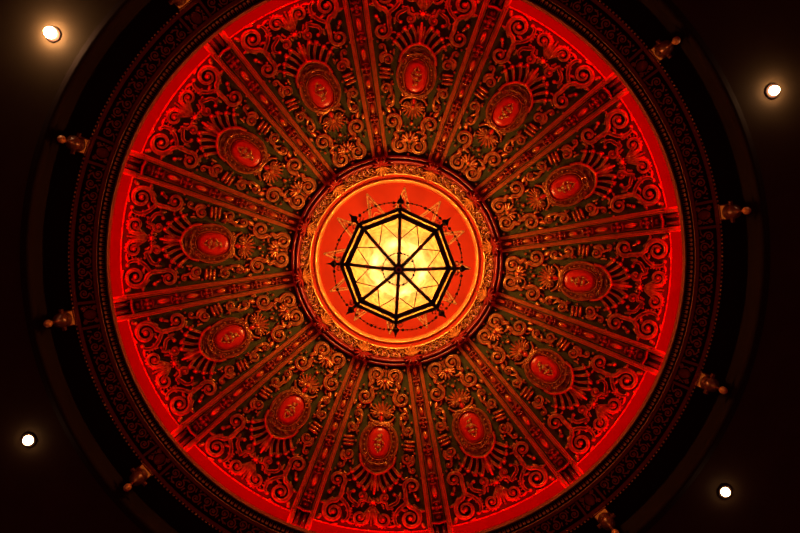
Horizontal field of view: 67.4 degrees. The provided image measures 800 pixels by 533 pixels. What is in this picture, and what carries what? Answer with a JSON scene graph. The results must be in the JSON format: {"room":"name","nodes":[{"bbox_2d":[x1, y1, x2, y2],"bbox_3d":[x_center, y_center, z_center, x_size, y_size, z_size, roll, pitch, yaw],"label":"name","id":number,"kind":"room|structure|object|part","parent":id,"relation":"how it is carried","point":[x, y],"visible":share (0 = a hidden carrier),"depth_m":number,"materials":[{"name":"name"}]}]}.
{"room":"theater auditorium","nodes":[
{"label":"theater auditorium","id":0,"kind":"room"},
{"bbox_2d":[33,0,757,532],"bbox_3d":[-0.059,-0.034,16.811,20.000,0.660,20.000,0,-87,-1],"label":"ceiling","id":1,"kind":"structure","parent":0,"point":[143,17],"depth_m":17.02,"materials":[{"name":"black paint"}]},
{"bbox_2d":[113,271,294,321],"bbox_3d":[-5.824,0.823,18.223,5.037,1.943,0.762,-9,-87,0],"label":"rib","id":2,"kind":"object","parent":1,"relation":"attached to","point":[137,305],"visible":0.99,"depth_m":18.42,"materials":[{"name":"red paint"}]},
{"bbox_2d":[123,150,300,230],"bbox_3d":[-5.518,-2.171,18.073,5.037,1.943,0.762,21,-88,-2],"label":"rib","id":3,"kind":"object","parent":1,"relation":"attached to","point":[141,166],"visible":0.98,"depth_m":18.26,"materials":[{"name":"red paint"}]},
{"bbox_2d":[171,322,320,451],"bbox_3d":[-4.590,3.568,18.379,5.037,1.943,0.762,-39,-87,1],"label":"rib","id":4,"kind":"object","parent":1,"relation":"attached to","point":[192,430],"visible":0.98,"depth_m":18.59,"materials":[{"name":"red paint"}]},
{"bbox_2d":[204,31,335,184],"bbox_3d":[-3.754,-4.612,17.971,0.762,1.943,5.037,-39,-87,1],"label":"rib","id":5,"kind":"object","parent":1,"relation":"attached to","point":[221,47],"visible":0.99,"depth_m":18.14,"materials":[{"name":"red paint"}]},
{"bbox_2d":[287,357,366,529],"bbox_3d":[-2.147,5.328,18.499,0.762,1.943,5.037,21,-88,-2],"label":"rib","id":6,"kind":"object","parent":1,"relation":"attached to","point":[306,502],"visible":0.99,"depth_m":18.73,"materials":[{"name":"red paint"}]},
{"bbox_2d":[342,0,387,158],"bbox_3d":[-1.005,-5.846,17.942,0.762,1.943,5.037,-9,-87,0],"label":"rib","id":7,"kind":"object","parent":1,"relation":"attached to","point":[357,15],"visible":1,"depth_m":18.26,"materials":[{"name":"red paint"}]},
{"bbox_2d":[65,0,725,532],"bbox_3d":[-0.062,-0.046,17.058,18.900,0.185,18.900,0,-87,-1],"label":"crown molding","id":8,"kind":"structure","parent":1,"relation":"attached to","point":[675,392],"depth_m":17.05,"materials":[{"name":"red paint"}]},
{"bbox_2d":[43,309,76,330],"bbox_3d":[-9.294,1.483,16.352,0.420,1.300,0.600,-9,-87,0],"label":"finial","id":9,"kind":"object","parent":8,"relation":"attached to","point":[64,319],"visible":1,"depth_m":16.38,"materials":[{"name":"brown"}]},
{"bbox_2d":[57,132,90,154],"bbox_3d":[-8.802,-3.331,16.112,0.420,1.300,0.600,21,-88,-2],"label":"finial","id":10,"kind":"object","parent":8,"relation":"attached to","point":[77,143],"visible":1,"depth_m":16.14,"materials":[{"name":"brown"}]},
{"bbox_2d":[123,462,152,491],"bbox_3d":[-7.310,5.897,16.603,0.420,1.300,0.600,-39,-87,1],"label":"finial","id":11,"kind":"object","parent":8,"relation":"attached to","point":[139,475],"visible":1,"depth_m":16.63,"materials":[{"name":"brown metal"}]},
{"bbox_2d":[168,0,192,10],"bbox_3d":[-5.965,-7.256,15.947,0.600,1.300,0.420,-39,-87,1],"label":"finial","id":12,"kind":"object","parent":8,"relation":"attached to","point":[180,4],"visible":1,"depth_m":16.24,"materials":[{"name":"brown"}]},
{"bbox_2d":[593,506,618,532],"bbox_3d":[5.858,7.231,16.836,0.600,1.300,0.420,-39,-87,1],"label":"finial","id":13,"kind":"object","parent":8,"relation":"attached to","point":[605,520],"visible":1,"depth_m":16.91,"materials":[{"name":"brown"}]},
{"bbox_2d":[649,36,680,62],"bbox_3d":[7.202,-5.921,16.180,0.420,1.300,0.600,-39,-87,1],"label":"finial","id":14,"kind":"object","parent":8,"relation":"attached to","point":[663,49],"visible":1,"depth_m":16.20,"materials":[{"name":"brown"}]},
{"bbox_2d":[694,372,727,393],"bbox_3d":[8.694,3.306,16.671,0.420,1.300,0.600,21,-88,-2],"label":"finial","id":15,"kind":"object","parent":8,"relation":"attached to","point":[707,382],"visible":1,"depth_m":16.70,"materials":[{"name":"brown"}]},
{"bbox_2d":[717,201,750,222],"bbox_3d":[9.186,-1.508,16.430,0.420,1.300,0.600,-9,-87,0],"label":"finial","id":16,"kind":"object","parent":8,"relation":"attached to","point":[731,211],"visible":1,"depth_m":16.46,"materials":[{"name":"brown paint"}]},
{"bbox_2d":[406,363,453,532],"bbox_3d":[0.851,5.632,18.552,0.762,1.943,5.037,-9,-87,0],"label":"rib","id":17,"kind":"object","parent":1,"relation":"attached to","point":[438,516],"visible":0.99,"depth_m":18.81,"materials":[{"name":"red paint"}]},
{"bbox_2d":[428,0,511,165],"bbox_3d":[1.993,-5.543,17.995,0.762,1.943,5.037,21,-88,-2],"label":"rib","id":18,"kind":"object","parent":1,"relation":"attached to","point":[492,13],"visible":0.99,"depth_m":18.22,"materials":[{"name":"red paint"}]},
{"bbox_2d":[457,338,583,487],"bbox_3d":[3.600,4.398,18.523,0.762,1.943,5.037,-39,-87,1],"label":"rib","id":19,"kind":"object","parent":1,"relation":"attached to","point":[565,469],"visible":0.98,"depth_m":18.75,"materials":[{"name":"red paint"}]},
{"bbox_2d":[474,72,628,200],"bbox_3d":[4.436,-3.782,18.116,5.037,1.943,0.762,-39,-87,1],"label":"rib","id":20,"kind":"object","parent":1,"relation":"attached to","point":[609,90],"visible":0.98,"depth_m":18.30,"materials":[{"name":"red paint"}]},
{"bbox_2d":[492,292,665,374],"bbox_3d":[5.364,1.957,18.421,5.037,1.943,0.762,21,-88,-2],"label":"rib","id":21,"kind":"object","parent":1,"relation":"attached to","point":[647,358],"visible":1,"depth_m":18.64,"materials":[{"name":"red paint"}]},
{"bbox_2d":[500,206,680,251],"bbox_3d":[5.670,-1.037,18.271,5.037,1.943,0.762,-9,-87,0],"label":"rib","id":22,"kind":"object","parent":1,"relation":"attached to","point":[662,220],"visible":0.98,"depth_m":18.48,"materials":[{"name":"red paint"}]},
{"bbox_2d":[92,0,699,532],"bbox_3d":[-0.072,-0.085,17.819,18.160,1.500,18.160,0,-87,-1],"label":"trim","id":23,"kind":"structure","parent":0,"point":[625,419],"depth_m":18.61,"materials":[{"name":"red paint"}]},
{"bbox_2d":[120,177,294,294],"bbox_3d":[-5.776,-0.694,18.341,4.944,1.581,3.634,6,-87,-1],"label":"relief","id":24,"kind":"object","parent":23,"relation":"attached to","point":[170,238],"visible":1,"depth_m":18.33,"materials":[{"name":"paint"}]},
{"bbox_3d":[-5.821,-0.710,18.564,1.338,0.579,1.250,6,-87,-1],"label":"medallion frame","id":25,"kind":"part","parent":24,"relation":"part of","materials":[{"name":"paint"}]},
{"bbox_2d":[127,286,310,425],"bbox_3d":[-5.303,2.228,18.497,4.944,1.581,3.634,-24,-87,1],"label":"relief","id":26,"kind":"object","parent":23,"relation":"attached to","point":[188,356],"visible":1,"depth_m":18.51,"materials":[{"name":"paint"}]},
{"bbox_3d":[-5.345,2.234,18.720,1.338,0.579,1.250,-24,-87,1],"label":"medallion frame","id":27,"kind":"part","parent":26,"relation":"part of","materials":[{"name":"paint"}]},
{"bbox_2d":[141,54,323,216],"bbox_3d":[-4.722,-3.462,18.213,4.944,1.581,3.634,36,-88,-2],"label":"relief","id":28,"kind":"object","parent":23,"relation":"attached to","point":[209,128],"visible":1,"depth_m":18.19,"materials":[{"name":"paint"}]},
{"bbox_3d":[-4.759,-3.498,18.434,1.338,0.579,1.250,36,-88,-2],"label":"medallion frame","id":29,"kind":"part","parent":28,"relation":"part of","materials":[{"name":"paint"}]},
{"bbox_2d":[194,334,352,511],"bbox_3d":[-3.431,4.521,18.638,3.634,1.581,4.944,36,-88,-2],"label":"relief","id":30,"kind":"object","parent":23,"relation":"attached to","point":[267,444],"visible":1,"depth_m":18.67,"materials":[{"name":"paint"}]},
{"bbox_3d":[-3.459,4.545,18.862,1.250,0.579,1.338,36,-88,-2],"label":"medallion frame","id":31,"kind":"part","parent":30,"relation":"part of","materials":[{"name":"paint"}]},
{"bbox_2d":[230,0,372,173],"bbox_3d":[-2.424,-5.333,18.146,3.634,1.581,4.944,-24,-87,1],"label":"relief","id":32,"kind":"object","parent":23,"relation":"attached to","point":[301,50],"visible":1,"depth_m":18.12,"materials":[{"name":"paint"}]},
{"bbox_3d":[-2.444,-5.384,18.367,1.250,0.579,1.338,-24,-87,1],"label":"medallion frame","id":33,"kind":"part","parent":32,"relation":"part of","materials":[{"name":"paint"}]},
{"bbox_2d":[313,362,427,532],"bbox_3d":[-0.661,5.572,18.726,3.634,1.581,4.944,6,-87,-1],"label":"relief","id":34,"kind":"object","parent":23,"relation":"attached to","point":[374,481],"visible":1,"depth_m":18.77,"materials":[{"name":"paint"}]},
{"bbox_3d":[-0.668,5.604,18.951,1.250,0.579,1.338,6,-87,-1],"label":"medallion frame","id":35,"kind":"part","parent":34,"relation":"part of","materials":[{"name":"paint"}]},
{"bbox_2d":[368,0,483,159],"bbox_3d":[0.502,-5.807,18.159,3.634,1.581,4.944,6,-87,-1],"label":"relief","id":36,"kind":"object","parent":23,"relation":"attached to","point":[420,46],"visible":1,"depth_m":18.21,"materials":[{"name":"paint"}]},
{"bbox_3d":[0.504,-5.861,18.379,1.250,0.579,1.338,6,-87,-1],"label":"medallion frame","id":37,"kind":"part","parent":36,"relation":"part of","materials":[{"name":"paint"}]},
{"bbox_2d":[421,348,557,526],"bbox_3d":[2.265,5.099,18.738,3.634,1.581,4.944,-24,-87,1],"label":"relief","id":38,"kind":"object","parent":23,"relation":"attached to","point":[489,467],"visible":1,"depth_m":18.79,"materials":[{"name":"paint"}]},
{"bbox_3d":[2.280,5.127,18.963,1.250,0.579,1.338,-24,-87,1],"label":"medallion frame","id":39,"kind":"part","parent":38,"relation":"part of","materials":[{"name":"paint"}]},
{"bbox_2d":[443,6,604,188],"bbox_3d":[3.272,-4.756,18.247,3.634,1.581,4.944,36,-88,-2],"label":"relief","id":40,"kind":"object","parent":23,"relation":"attached to","point":[531,75],"visible":1,"depth_m":18.23,"materials":[{"name":"paint"}]},
{"bbox_3d":[3.295,-4.802,18.468,1.250,0.579,1.338,36,-88,-2],"label":"medallion frame","id":41,"kind":"part","parent":40,"relation":"part of","materials":[{"name":"paint"}]},
{"bbox_2d":[469,306,646,464],"bbox_3d":[4.562,3.228,18.672,4.944,1.581,3.634,36,-88,-2],"label":"relief","id":42,"kind":"object","parent":23,"relation":"attached to","point":[577,391],"visible":1,"depth_m":18.70,"materials":[{"name":"paint"}]},
{"bbox_3d":[4.595,3.241,18.896,1.338,0.579,1.250,36,-88,-2],"label":"medallion frame","id":43,"kind":"part","parent":42,"relation":"part of","materials":[{"name":"paint"}]},
{"bbox_2d":[484,98,666,236],"bbox_3d":[5.144,-2.462,18.388,4.944,1.581,3.634,-24,-87,1],"label":"relief","id":44,"kind":"object","parent":23,"relation":"attached to","point":[606,168],"visible":1,"depth_m":18.38,"materials":[{"name":"paint"}]},
{"bbox_3d":[5.181,-2.491,18.610,1.338,0.579,1.250,-24,-87,1],"label":"medallion frame","id":45,"kind":"part","parent":44,"relation":"part of","materials":[{"name":"paint"}]},
{"bbox_2d":[498,232,671,347],"bbox_3d":[5.616,0.460,18.543,4.944,1.581,3.634,6,-87,-1],"label":"relief","id":46,"kind":"object","parent":23,"relation":"attached to","point":[620,286],"visible":1,"depth_m":18.56,"materials":[{"name":"red paint"}]},
{"bbox_3d":[5.657,0.453,18.767,1.338,0.579,1.250,6,-87,-1],"label":"medallion frame","id":47,"kind":"part","parent":46,"relation":"part of","materials":[{"name":"paint"}]},
{"bbox_2d":[319,183,474,338],"bbox_3d":[-0.093,-0.172,19.517,5.200,0.001,5.200,0,-87,-1],"label":"ceiling","id":48,"kind":"structure","parent":0,"point":[387,192],"depth_m":19.50,"materials":[{"name":"red paint"}]},
{"bbox_2d":[323,248,345,260],"bbox_3d":[-2.122,-0.390,19.465,0.713,0.046,0.389,0,-87,-1],"label":"star ornament","id":49,"kind":"object","parent":48,"relation":"attached to","point":[341,250],"depth_m":19.45,"materials":[{"name":"orange paint"}]},
{"bbox_2d":[330,278,348,291],"bbox_3d":[-1.967,0.600,19.518,0.585,0.046,0.423,0,-87,-1],"label":"star ornament","id":50,"kind":"object","parent":48,"relation":"attached to","point":[334,287],"depth_m":19.51,"materials":[{"name":"orange paint"}]},
{"bbox_2d":[337,217,356,236],"bbox_3d":[-1.713,-1.278,19.425,0.613,0.046,0.613,0,-87,-1],"label":"star ornament","id":51,"kind":"object","parent":48,"relation":"attached to","point":[338,219],"depth_m":19.41,"materials":[{"name":"orange paint"}]},
{"bbox_2d":[354,308,366,320],"bbox_3d":[-1.288,1.563,19.576,0.392,0.046,0.393,0,-87,-1],"label":"star ornament","id":52,"kind":"object","parent":48,"relation":"attached to","point":[362,314],"depth_m":19.56,"materials":[{"name":"orange paint"}]},
{"bbox_2d":[366,193,384,217],"bbox_3d":[-0.791,-1.971,19.401,0.580,0.046,0.772,0,-87,-1],"label":"star ornament","id":53,"kind":"object","parent":48,"relation":"attached to","point":[367,195],"depth_m":19.39,"materials":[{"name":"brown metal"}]},
{"bbox_2d":[386,321,393,333],"bbox_3d":[-0.327,1.990,19.610,0.228,0.046,0.395,0,-87,-1],"label":"star ornament","id":54,"kind":"object","parent":48,"relation":"attached to","point":[390,331],"depth_m":19.60,"materials":[{"name":"orange paint"}]},
{"bbox_2d":[327,195,468,337],"bbox_3d":[-0.062,-0.047,17.075,3.596,4.900,3.596,25,-88,-2],"label":"lantern","id":55,"kind":"object","parent":48,"relation":"hanging from","point":[397,266],"visible":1,"depth_m":15.94,"materials":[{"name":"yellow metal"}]},
{"bbox_3d":[-0.710,-0.458,15.471,1.270,1.516,0.933,2,-87,-1],"label":"glass pane","id":56,"kind":"part","parent":55,"relation":"part of","materials":[{"name":"yellow glass"}]},
{"bbox_3d":[-0.745,0.474,15.518,1.270,1.516,0.933,2,-87,-1],"label":"glass pane","id":57,"kind":"part","parent":55,"relation":"part of","materials":[{"name":"yellow glass"}]},
{"bbox_3d":[-0.535,0.699,15.532,0.933,1.516,1.270,2,-87,-1],"label":"glass pane","id":58,"kind":"part","parent":55,"relation":"part of","materials":[{"name":"yellow glass"}]},
{"bbox_3d":[-0.483,-0.667,15.463,0.933,1.516,1.270,2,-87,-1],"label":"glass pane","id":59,"kind":"part","parent":55,"relation":"part of","materials":[{"name":"yellow glass"}]},
{"bbox_3d":[-0.054,-0.012,16.386,2.814,0.110,2.814,-20,-87,0],"label":"slit glass","id":60,"kind":"part","parent":55,"relation":"part of","materials":[{"name":"yellow glass"}]},
{"bbox_3d":[-0.053,-0.009,16.337,3.206,0.210,3.206,2,-87,-1],"label":"rail","id":61,"kind":"part","parent":55,"relation":"part of","materials":[{"name":"brown metal"}]},
{"bbox_3d":[-0.052,-0.006,16.262,2.688,0.160,2.688,25,-88,-2],"label":"rail","id":62,"kind":"part","parent":55,"relation":"part of","materials":[{"name":"brown metal"}]},
{"bbox_3d":[0.398,0.734,15.546,0.933,1.516,1.270,2,-87,-1],"label":"glass pane","id":63,"kind":"part","parent":55,"relation":"part of","materials":[{"name":"yellow glass"}]},
{"bbox_3d":[0.449,-0.633,15.477,0.933,1.516,1.270,2,-87,-1],"label":"glass pane","id":64,"kind":"part","parent":55,"relation":"part of","materials":[{"name":"yellow glass"}]},
{"bbox_3d":[0.659,-0.407,15.491,1.270,1.516,0.933,2,-87,-1],"label":"glass pane","id":65,"kind":"part","parent":55,"relation":"part of","materials":[{"name":"yellow glass"}]},
{"bbox_3d":[0.624,0.524,15.538,1.270,1.516,0.933,2,-87,-1],"label":"glass pane","id":66,"kind":"part","parent":55,"relation":"part of","materials":[{"name":"yellow glass"}]},
{"bbox_2d":[399,188,410,211],"bbox_3d":[0.161,-2.149,19.404,0.356,0.046,0.740,0,-87,-1],"label":"star ornament","id":67,"kind":"object","parent":48,"relation":"attached to","point":[404,189],"depth_m":19.39,"materials":[{"name":"orange paint"}]},
{"bbox_2d":[417,314,427,327],"bbox_3d":[0.734,1.779,19.612,0.327,0.046,0.427,0,-87,-1],"label":"star ornament","id":68,"kind":"object","parent":48,"relation":"attached to","point":[419,319],"depth_m":19.60,"materials":[{"name":"orange paint"}]},
{"bbox_2d":[420,201,440,221],"bbox_3d":[0.986,-1.780,19.433,0.646,0.046,0.645,0,-87,-1],"label":"star ornament","id":69,"kind":"object","parent":48,"relation":"attached to","point":[438,203],"depth_m":19.42,"materials":[{"name":"orange paint"}]},
{"bbox_2d":[443,290,456,304],"bbox_3d":[1.630,1.010,19.584,0.425,0.046,0.459,0,-87,-1],"label":"star ornament","id":70,"kind":"object","parent":48,"relation":"attached to","point":[449,294],"depth_m":19.58,"materials":[{"name":"orange paint"}]},
{"bbox_2d":[444,230,464,244],"bbox_3d":[1.767,-0.942,19.486,0.649,0.046,0.454,0,-87,-1],"label":"star ornament","id":71,"kind":"object","parent":48,"relation":"attached to","point":[451,241],"depth_m":19.47,"materials":[{"name":"orange paint"}]},
{"bbox_2d":[454,261,469,272],"bbox_3d":[2.016,0.015,19.538,0.490,0.046,0.358,0,-87,-1],"label":"star ornament","id":72,"kind":"object","parent":48,"relation":"attached to","point":[454,261],"depth_m":19.52,"materials":[{"name":"orange paint"}]},
{"bbox_2d":[0,0,799,532],"bbox_3d":[-0.054,-0.014,16.421,44.000,0.001,44.000,0,-87,-1],"label":"ceiling","id":73,"kind":"structure","parent":0,"point":[46,486],"depth_m":16.48,"materials":[{"name":"brown paint"}]},
{"bbox_2d":[21,433,35,446],"bbox_3d":[-10.223,4.778,16.508,0.420,0.270,0.420,0,-87,-1],"label":"recessed light","id":74,"kind":"object","parent":73,"relation":"in","point":[27,439],"visible":1,"depth_m":16.50,"materials":[{"name":"black paint"}]},
{"bbox_3d":[-10.223,4.778,16.508,0.270,0.270,0.270,0,-87,-1],"label":"bulb","id":75,"kind":"part","parent":74,"relation":"part of","materials":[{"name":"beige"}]},
{"bbox_2d":[44,26,60,41],"bbox_3d":[-9.232,-6.172,15.838,0.420,0.308,0.420,0,-87,-1],"label":"recessed light","id":76,"kind":"object","parent":73,"relation":"in","point":[49,32],"visible":1,"depth_m":15.82,"materials":[{"name":"black paint"}]},
{"bbox_3d":[-9.232,-6.172,15.834,0.300,0.300,0.300,0,-87,-1],"label":"bulb","id":77,"kind":"part","parent":76,"relation":"part of","materials":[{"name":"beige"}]},
{"bbox_2d":[20,0,769,532],"bbox_3d":[-0.054,-0.014,16.421,20.540,0.200,20.540,0,-87,-1],"label":"trim","id":78,"kind":"structure","parent":73,"relation":"attached to","point":[119,9],"depth_m":16.37,"materials":[{"name":"black paint"}]},
{"bbox_2d":[718,484,732,498],"bbox_3d":[9.125,6.323,16.834,0.420,0.250,0.420,0,-87,-1],"label":"recessed light","id":79,"kind":"object","parent":73,"relation":"in","point":[725,491],"visible":1,"depth_m":16.82,"materials":[{"name":"black paint"}]},
{"bbox_3d":[9.125,6.323,16.834,0.250,0.250,0.250,0,-87,-1],"label":"bulb","id":80,"kind":"part","parent":79,"relation":"part of","materials":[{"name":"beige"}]},
{"bbox_2d":[765,83,779,98],"bbox_3d":[10.116,-4.759,16.210,0.420,0.250,0.420,0,-87,-1],"label":"recessed light","id":81,"kind":"object","parent":73,"relation":"in","point":[774,90],"visible":1,"depth_m":16.27,"materials":[{"name":"black paint"}]},
{"bbox_3d":[10.116,-4.759,16.210,0.250,0.250,0.250,0,-87,-1],"label":"bulb","id":82,"kind":"part","parent":81,"relation":"part of","materials":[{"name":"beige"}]},
{"bbox_3d":[-0.082,-0.128,18.650,16.389,1.376,16.389,0,-87,-1],"label":"ceiling","id":83,"kind":"structure","parent":0,"visible":0},
{"bbox_2d":[291,155,502,365],"bbox_3d":[-0.088,-0.150,19.090,6.818,0.856,6.818,33,-88,-2],"label":"ceiling medallion ring","id":84,"kind":"object","parent":83,"relation":"attached to","point":[360,176],"visible":1,"depth_m":19.13,"materials":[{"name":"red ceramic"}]},
{"bbox_3d":[-0.091,-0.166,19.392,5.342,0.250,5.342,0,-87,-1],"label":"moulding","id":85,"kind":"part","parent":84,"relation":"part of","materials":[{"name":"red paint"}]}
]}

